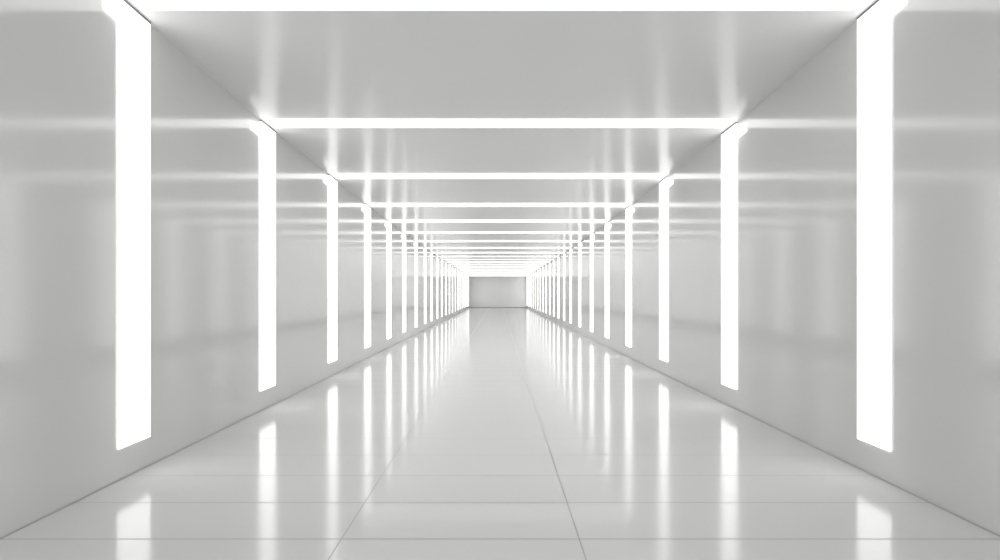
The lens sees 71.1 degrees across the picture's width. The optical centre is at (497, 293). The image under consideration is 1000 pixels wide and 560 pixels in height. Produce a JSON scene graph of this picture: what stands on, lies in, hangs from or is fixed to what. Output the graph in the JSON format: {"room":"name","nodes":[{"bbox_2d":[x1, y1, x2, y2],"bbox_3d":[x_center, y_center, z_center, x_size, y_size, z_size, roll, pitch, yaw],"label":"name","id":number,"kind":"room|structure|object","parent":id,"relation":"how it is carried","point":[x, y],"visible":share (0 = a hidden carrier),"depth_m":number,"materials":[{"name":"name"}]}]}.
{"room":"futuristic corridor","nodes":[
{"label":"futuristic corridor","id":0,"kind":"room"},
{"bbox_2d":[0,0,468,537],"bbox_3d":[-2.860,-0.430,33.614,0.120,3.619,70.364,0,0,0],"label":"wall","id":1,"kind":"structure","parent":0,"point":[58,58],"depth_m":5.75,"materials":[{"name":"white paint"}]},
{"bbox_2d":[102,0,150,448],"bbox_3d":[-2.790,-0.529,5.286,0.020,3.342,0.655,0,0,0],"label":"wall lamp","id":2,"kind":"object","parent":1,"relation":"attached to","point":[133,29],"visible":1,"depth_m":5.37,"materials":[{"name":"white plastic"}]},
{"bbox_2d":[0,325,433,538],"bbox_3d":[-2.797,1.376,33.614,0.006,0.006,70.364,0,0,0],"label":"baseboard","id":3,"kind":"structure","parent":1,"relation":"attached to","point":[433,325],"depth_m":5.53,"materials":[{"name":"grey"}]},
{"bbox_2d":[250,120,275,390],"bbox_3d":[-2.790,-0.453,8.350,0.020,3.191,0.862,0,0,0],"label":"wall lamp","id":4,"kind":"object","parent":1,"relation":"attached to","point":[267,135],"visible":1,"depth_m":8.43,"materials":[{"name":"white plastic"}]},
{"bbox_2d":[323,174,337,362],"bbox_3d":[-2.790,-0.419,11.701,0.020,3.124,0.902,0,0,0],"label":"wall lamp","id":5,"kind":"object","parent":1,"relation":"attached to","point":[330,181],"visible":1,"depth_m":11.80,"materials":[{"name":"white plastic"}]},
{"bbox_2d":[362,204,370,347],"bbox_3d":[-2.790,-0.380,14.896,0.020,3.045,0.941,0,0,0],"label":"wall lamp","id":6,"kind":"object","parent":1,"relation":"attached to","point":[366,209],"visible":1,"depth_m":14.97,"materials":[{"name":"white plastic"}]},
{"bbox_2d":[385,220,390,338],"bbox_3d":[-2.790,-0.363,17.856,0.020,3.010,0.902,0,0,0],"label":"wall lamp","id":7,"kind":"object","parent":1,"relation":"attached to","point":[388,224],"visible":1,"depth_m":17.85,"materials":[{"name":"white plastic"}]},
{"bbox_2d":[401,232,405,332],"bbox_3d":[-2.790,-0.343,20.796,0.020,2.971,0.902,0,0,0],"label":"wall lamp","id":8,"kind":"object","parent":1,"relation":"attached to","point":[403,235],"visible":1,"depth_m":20.91,"materials":[{"name":"white plastic"}]},
{"bbox_2d":[414,241,417,327],"bbox_3d":[-2.790,-0.332,23.873,0.020,2.949,0.902,0,0,0],"label":"wall lamp","id":9,"kind":"object","parent":1,"relation":"attached to","point":[416,242],"visible":1,"depth_m":24.00,"materials":[{"name":"white plastic"}]},
{"bbox_2d":[424,248,425,323],"bbox_3d":[-2.790,-0.317,26.862,0.020,2.918,0.882,0,0,0],"label":"wall lamp","id":10,"kind":"object","parent":1,"relation":"attached to","point":[424,248],"visible":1,"depth_m":26.86,"materials":[{"name":"white plastic"}]},
{"bbox_2d":[430,252,432,320],"bbox_3d":[-2.790,-0.304,29.518,0.020,2.892,0.862,0,0,0],"label":"wall lamp","id":11,"kind":"object","parent":1,"relation":"attached to","point":[431,254],"visible":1,"depth_m":29.44,"materials":[{"name":"white plastic"}]},
{"bbox_2d":[437,256,437,318],"bbox_3d":[-2.790,-0.295,32.409,0.020,2.876,0.529,0,0,0],"label":"wall lamp","id":12,"kind":"object","parent":1,"relation":"attached to","point":[437,256],"visible":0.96,"depth_m":32.37,"materials":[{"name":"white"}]},
{"bbox_2d":[441,259,442,316],"bbox_3d":[-2.790,-0.292,35.104,0.020,2.869,0.510,0,0,0],"label":"wall lamp","id":13,"kind":"object","parent":1,"relation":"attached to","point":[441,259],"visible":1,"depth_m":34.85,"materials":[{"name":"white plastic"}]},
{"bbox_2d":[446,262,446,314],"bbox_3d":[-2.790,-0.292,37.838,0.020,2.869,0.490,0,0,0],"label":"wall lamp","id":14,"kind":"object","parent":1,"relation":"attached to","point":[446,262],"visible":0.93,"depth_m":38.06,"materials":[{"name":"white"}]},
{"bbox_2d":[449,264,449,313],"bbox_3d":[-2.790,-0.292,40.611,0.020,2.869,0.470,0,0,0],"label":"wall lamp","id":15,"kind":"object","parent":1,"relation":"attached to","point":[449,264],"visible":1,"depth_m":40.43,"materials":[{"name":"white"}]},
{"bbox_2d":[452,266,452,312],"bbox_3d":[-2.790,-0.292,43.345,0.020,2.869,0.451,0,0,0],"label":"wall lamp","id":16,"kind":"object","parent":1,"relation":"attached to","point":[452,266],"visible":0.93,"depth_m":43.12,"materials":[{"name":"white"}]},
{"bbox_2d":[455,268,455,310],"bbox_3d":[-2.790,-0.292,46.276,0.020,2.869,0.431,0,0,0],"label":"wall lamp","id":17,"kind":"object","parent":1,"relation":"attached to","point":[455,268],"visible":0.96,"depth_m":46.18,"materials":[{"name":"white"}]},
{"bbox_2d":[465,274,465,306],"bbox_3d":[-2.790,-0.292,60.976,0.020,2.869,0.431,0,0,0],"label":"wall lamp","id":18,"kind":"object","parent":1,"relation":"attached to","point":[465,274],"visible":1,"depth_m":60.76,"materials":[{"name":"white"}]},
{"bbox_2d":[468,276,468,305],"bbox_3d":[-2.790,-0.292,67.052,0.020,2.869,0.823,0,0,0],"label":"wall lamp","id":19,"kind":"object","parent":1,"relation":"attached to","point":[468,276],"visible":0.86,"depth_m":66.75,"materials":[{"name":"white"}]},
{"bbox_2d":[469,276,526,306],"bbox_3d":[0.028,-0.174,68.856,5.656,3.107,0.120,0,0,0],"label":"wall","id":20,"kind":"structure","parent":0,"point":[484,291],"depth_m":68.80,"materials":[{"name":"white paint"}]},
{"bbox_2d":[469,307,526,307],"bbox_3d":[0.028,1.329,68.786,5.656,0.100,0.020,0,0,0],"label":"baseboard","id":21,"kind":"structure","parent":20,"relation":"attached to","point":[469,307],"depth_m":68.78,"materials":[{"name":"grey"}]},
{"bbox_2d":[0,308,999,559],"bbox_3d":[0.028,1.439,33.674,5.896,0.120,70.484,0,0,0],"label":"floor","id":22,"kind":"structure","parent":0,"point":[480,433],"depth_m":5.12,"materials":[{"name":"white tile"}]},
{"bbox_2d":[126,0,876,275],"bbox_3d":[0.028,-2.044,33.614,5.896,0.632,70.364,0,0,0],"label":"ceiling","id":23,"kind":"structure","parent":0,"point":[276,64],"depth_m":7.04,"materials":[{"name":"white paint"}]},
{"bbox_2d":[426,247,569,247],"bbox_3d":[0.028,-1.766,26.857,5.499,0.021,0.284,0,0,0],"label":"recessed light","id":24,"kind":"object","parent":23,"relation":"in","point":[426,247],"visible":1,"depth_m":26.71,"materials":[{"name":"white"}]},
{"bbox_2d":[438,256,557,256],"bbox_3d":[0.028,-1.724,32.257,5.499,0.020,0.265,0,0,0],"label":"recessed light","id":25,"kind":"object","parent":23,"relation":"in","point":[438,256],"visible":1,"depth_m":32.13,"materials":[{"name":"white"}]},
{"bbox_2d":[459,269,536,269],"bbox_3d":[0.028,-1.719,49.088,5.499,0.018,0.216,0,0,0],"label":"recessed light","id":26,"kind":"object","parent":23,"relation":"in","point":[459,269],"visible":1,"depth_m":48.98,"materials":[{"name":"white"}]},
{"bbox_2d":[405,232,591,233],"bbox_3d":[0.028,-1.820,20.809,5.499,0.021,0.341,0,0,0],"label":"recessed light","id":27,"kind":"object","parent":23,"relation":"in","point":[405,232],"visible":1,"depth_m":20.64,"materials":[{"name":"white plastic"}]},
{"bbox_2d":[418,241,578,241],"bbox_3d":[0.028,-1.797,23.863,5.499,0.020,0.294,0,0,0],"label":"recessed light","id":28,"kind":"object","parent":23,"relation":"in","point":[418,241],"visible":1,"depth_m":23.84,"materials":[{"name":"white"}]},
{"bbox_2d":[433,252,563,252],"bbox_3d":[0.028,-1.741,29.518,5.499,0.021,0.274,0,0,0],"label":"recessed light","id":29,"kind":"object","parent":23,"relation":"in","point":[433,252],"visible":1,"depth_m":29.38,"materials":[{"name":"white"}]},
{"bbox_2d":[443,259,553,259],"bbox_3d":[0.028,-1.719,34.957,5.499,0.018,0.255,0,0,0],"label":"recessed light","id":30,"kind":"object","parent":23,"relation":"in","point":[443,259],"visible":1,"depth_m":34.83,"materials":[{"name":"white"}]},
{"bbox_2d":[451,264,545,264],"bbox_3d":[0.028,-1.719,40.474,5.499,0.018,0.235,0,0,0],"label":"recessed light","id":31,"kind":"object","parent":23,"relation":"in","point":[451,264],"visible":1,"depth_m":40.56,"materials":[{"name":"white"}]},
{"bbox_2d":[368,203,629,206],"bbox_3d":[0.028,-1.893,14.902,5.499,0.022,0.364,0,0,0],"label":"recessed light","id":32,"kind":"object","parent":23,"relation":"in","point":[370,204],"visible":1,"depth_m":14.75,"materials":[{"name":"white plastic"}]},
{"bbox_2d":[390,220,607,221],"bbox_3d":[0.028,-1.858,17.869,5.499,0.022,0.341,0,0,0],"label":"recessed light","id":33,"kind":"object","parent":23,"relation":"in","point":[390,220],"visible":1,"depth_m":17.70,"materials":[{"name":"white plastic"}]},
{"bbox_2d":[333,174,665,178],"bbox_3d":[0.028,-1.970,11.715,5.499,0.026,0.341,0,0,0],"label":"recessed light","id":34,"kind":"object","parent":23,"relation":"in","point":[338,176],"visible":1,"depth_m":11.68,"materials":[{"name":"white plastic"}]},
{"bbox_2d":[266,119,733,127],"bbox_3d":[0.028,-2.038,8.371,5.499,0.025,0.318,0,0,0],"label":"recessed light","id":35,"kind":"object","parent":23,"relation":"in","point":[276,123],"visible":1,"depth_m":8.33,"materials":[{"name":"white plastic"}]},
{"bbox_2d":[140,0,862,10],"bbox_3d":[0.028,-2.187,5.250,5.376,0.029,0.229,0,0,0],"label":"recessed light","id":36,"kind":"object","parent":23,"relation":"in","point":[153,5],"visible":1,"depth_m":5.26,"materials":[{"name":"white plastic"}]},
{"bbox_2d":[527,0,999,534],"bbox_3d":[2.916,-0.430,33.614,0.120,3.619,70.364,0,0,0],"label":"wall","id":37,"kind":"structure","parent":0,"point":[797,151],"depth_m":5.85,"materials":[{"name":"white paint"}]},
{"bbox_2d":[528,275,528,305],"bbox_3d":[2.846,-0.292,64.977,0.020,2.869,0.770,0,0,0],"label":"wall lamp","id":38,"kind":"object","parent":37,"relation":"attached to","point":[528,275],"visible":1,"depth_m":64.60,"materials":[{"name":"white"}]},
{"bbox_2d":[531,273,531,307],"bbox_3d":[2.846,-0.292,58.819,0.020,2.869,0.379,0,0,0],"label":"wall lamp","id":39,"kind":"object","parent":37,"relation":"attached to","point":[531,273],"visible":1,"depth_m":58.82,"materials":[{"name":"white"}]},
{"bbox_2d":[533,272,533,307],"bbox_3d":[2.846,-0.292,55.839,0.020,2.869,0.382,0,0,0],"label":"wall lamp","id":40,"kind":"object","parent":37,"relation":"attached to","point":[533,272],"visible":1,"depth_m":55.65,"materials":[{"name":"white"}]},
{"bbox_2d":[535,271,535,308],"bbox_3d":[2.846,-0.292,52.860,0.020,2.869,0.385,0,0,0],"label":"wall lamp","id":41,"kind":"object","parent":37,"relation":"attached to","point":[535,271],"visible":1,"depth_m":52.67,"materials":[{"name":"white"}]},
{"bbox_2d":[537,270,537,309],"bbox_3d":[2.846,-0.292,49.880,0.020,2.869,0.388,0,0,0],"label":"wall lamp","id":42,"kind":"object","parent":37,"relation":"attached to","point":[537,270],"visible":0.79,"depth_m":49.95,"materials":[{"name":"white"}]},
{"bbox_2d":[540,268,540,310],"bbox_3d":[2.846,-0.292,46.900,0.020,2.869,0.391,0,0,0],"label":"wall lamp","id":43,"kind":"object","parent":37,"relation":"attached to","point":[540,268],"visible":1,"depth_m":46.71,"materials":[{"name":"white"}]},
{"bbox_2d":[546,264,546,313],"bbox_3d":[2.846,-0.292,41.159,0.020,2.869,0.436,0,0,0],"label":"wall lamp","id":44,"kind":"object","parent":37,"relation":"attached to","point":[546,264],"visible":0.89,"depth_m":40.94,"materials":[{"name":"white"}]},
{"bbox_2d":[549,262,549,314],"bbox_3d":[2.846,-0.292,38.349,0.020,2.869,0.459,0,0,0],"label":"wall lamp","id":45,"kind":"object","parent":37,"relation":"attached to","point":[549,262],"visible":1,"depth_m":38.38,"materials":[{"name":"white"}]},
{"bbox_2d":[553,260,553,315],"bbox_3d":[2.846,-0.292,35.577,0.020,2.869,0.481,0,0,0],"label":"wall lamp","id":46,"kind":"object","parent":37,"relation":"attached to","point":[553,260],"visible":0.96,"depth_m":35.63,"materials":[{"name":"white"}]},
{"bbox_2d":[558,257,558,317],"bbox_3d":[2.846,-0.294,32.846,0.020,2.873,0.504,0,0,0],"label":"wall lamp","id":47,"kind":"object","parent":37,"relation":"attached to","point":[558,257],"visible":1,"depth_m":32.70,"materials":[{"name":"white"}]},
{"bbox_2d":[563,253,564,320],"bbox_3d":[2.846,-0.302,29.918,0.020,2.888,0.840,0,0,0],"label":"wall lamp","id":48,"kind":"object","parent":37,"relation":"attached to","point":[564,253],"visible":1,"depth_m":29.81,"materials":[{"name":"white plastic"}]},
{"bbox_2d":[569,249,571,322],"bbox_3d":[2.846,-0.315,27.226,0.020,2.914,0.863,0,0,0],"label":"wall lamp","id":49,"kind":"object","parent":37,"relation":"attached to","point":[569,249],"visible":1,"depth_m":27.31,"materials":[{"name":"white plastic"}]},
{"bbox_2d":[578,242,581,326],"bbox_3d":[2.846,-0.331,24.197,0.020,2.946,0.886,0,0,0],"label":"wall lamp","id":50,"kind":"object","parent":37,"relation":"attached to","point":[579,243],"visible":1,"depth_m":24.30,"materials":[{"name":"white plastic"}]},
{"bbox_2d":[590,233,594,331],"bbox_3d":[2.846,-0.342,21.078,0.020,2.969,0.889,0,0,0],"label":"wall lamp","id":51,"kind":"object","parent":37,"relation":"attached to","point":[592,236],"visible":1,"depth_m":21.19,"materials":[{"name":"white plastic"}]},
{"bbox_2d":[605,221,610,338],"bbox_3d":[2.846,-0.361,18.099,0.020,3.007,0.892,0,0,0],"label":"wall lamp","id":52,"kind":"object","parent":37,"relation":"attached to","point":[607,225],"visible":1,"depth_m":18.11,"materials":[{"name":"white plastic"}]},
{"bbox_2d":[625,205,633,346],"bbox_3d":[2.846,-0.379,15.099,0.020,3.043,0.934,0,0,0],"label":"wall lamp","id":53,"kind":"object","parent":37,"relation":"attached to","point":[628,211],"visible":1,"depth_m":15.20,"materials":[{"name":"white plastic"}]},
{"bbox_2d":[659,176,672,361],"bbox_3d":[2.846,-0.417,11.861,0.020,3.120,0.898,0,0,0],"label":"wall lamp","id":54,"kind":"object","parent":37,"relation":"attached to","point":[665,183],"visible":1,"depth_m":11.99,"materials":[{"name":"white plastic"}]},
{"bbox_2d":[721,122,746,389],"bbox_3d":[2.846,-0.452,8.464,0.020,3.189,0.861,0,0,0],"label":"wall lamp","id":55,"kind":"object","parent":37,"relation":"attached to","point":[729,137],"visible":1,"depth_m":8.58,"materials":[{"name":"white plastic"}]},
{"bbox_2d":[544,316,999,536],"bbox_3d":[2.853,1.376,33.614,0.006,0.006,70.364,0,0,0],"label":"baseboard","id":56,"kind":"structure","parent":37,"relation":"attached to","point":[544,316],"depth_m":5.60,"materials":[{"name":"grey"}]},
{"bbox_2d":[857,0,906,450],"bbox_3d":[2.846,-0.530,5.208,0.020,3.345,0.647,0,0,0],"label":"wall lamp","id":57,"kind":"object","parent":37,"relation":"attached to","point":[874,24],"visible":1,"depth_m":5.29,"materials":[{"name":"white plastic"}]}
]}

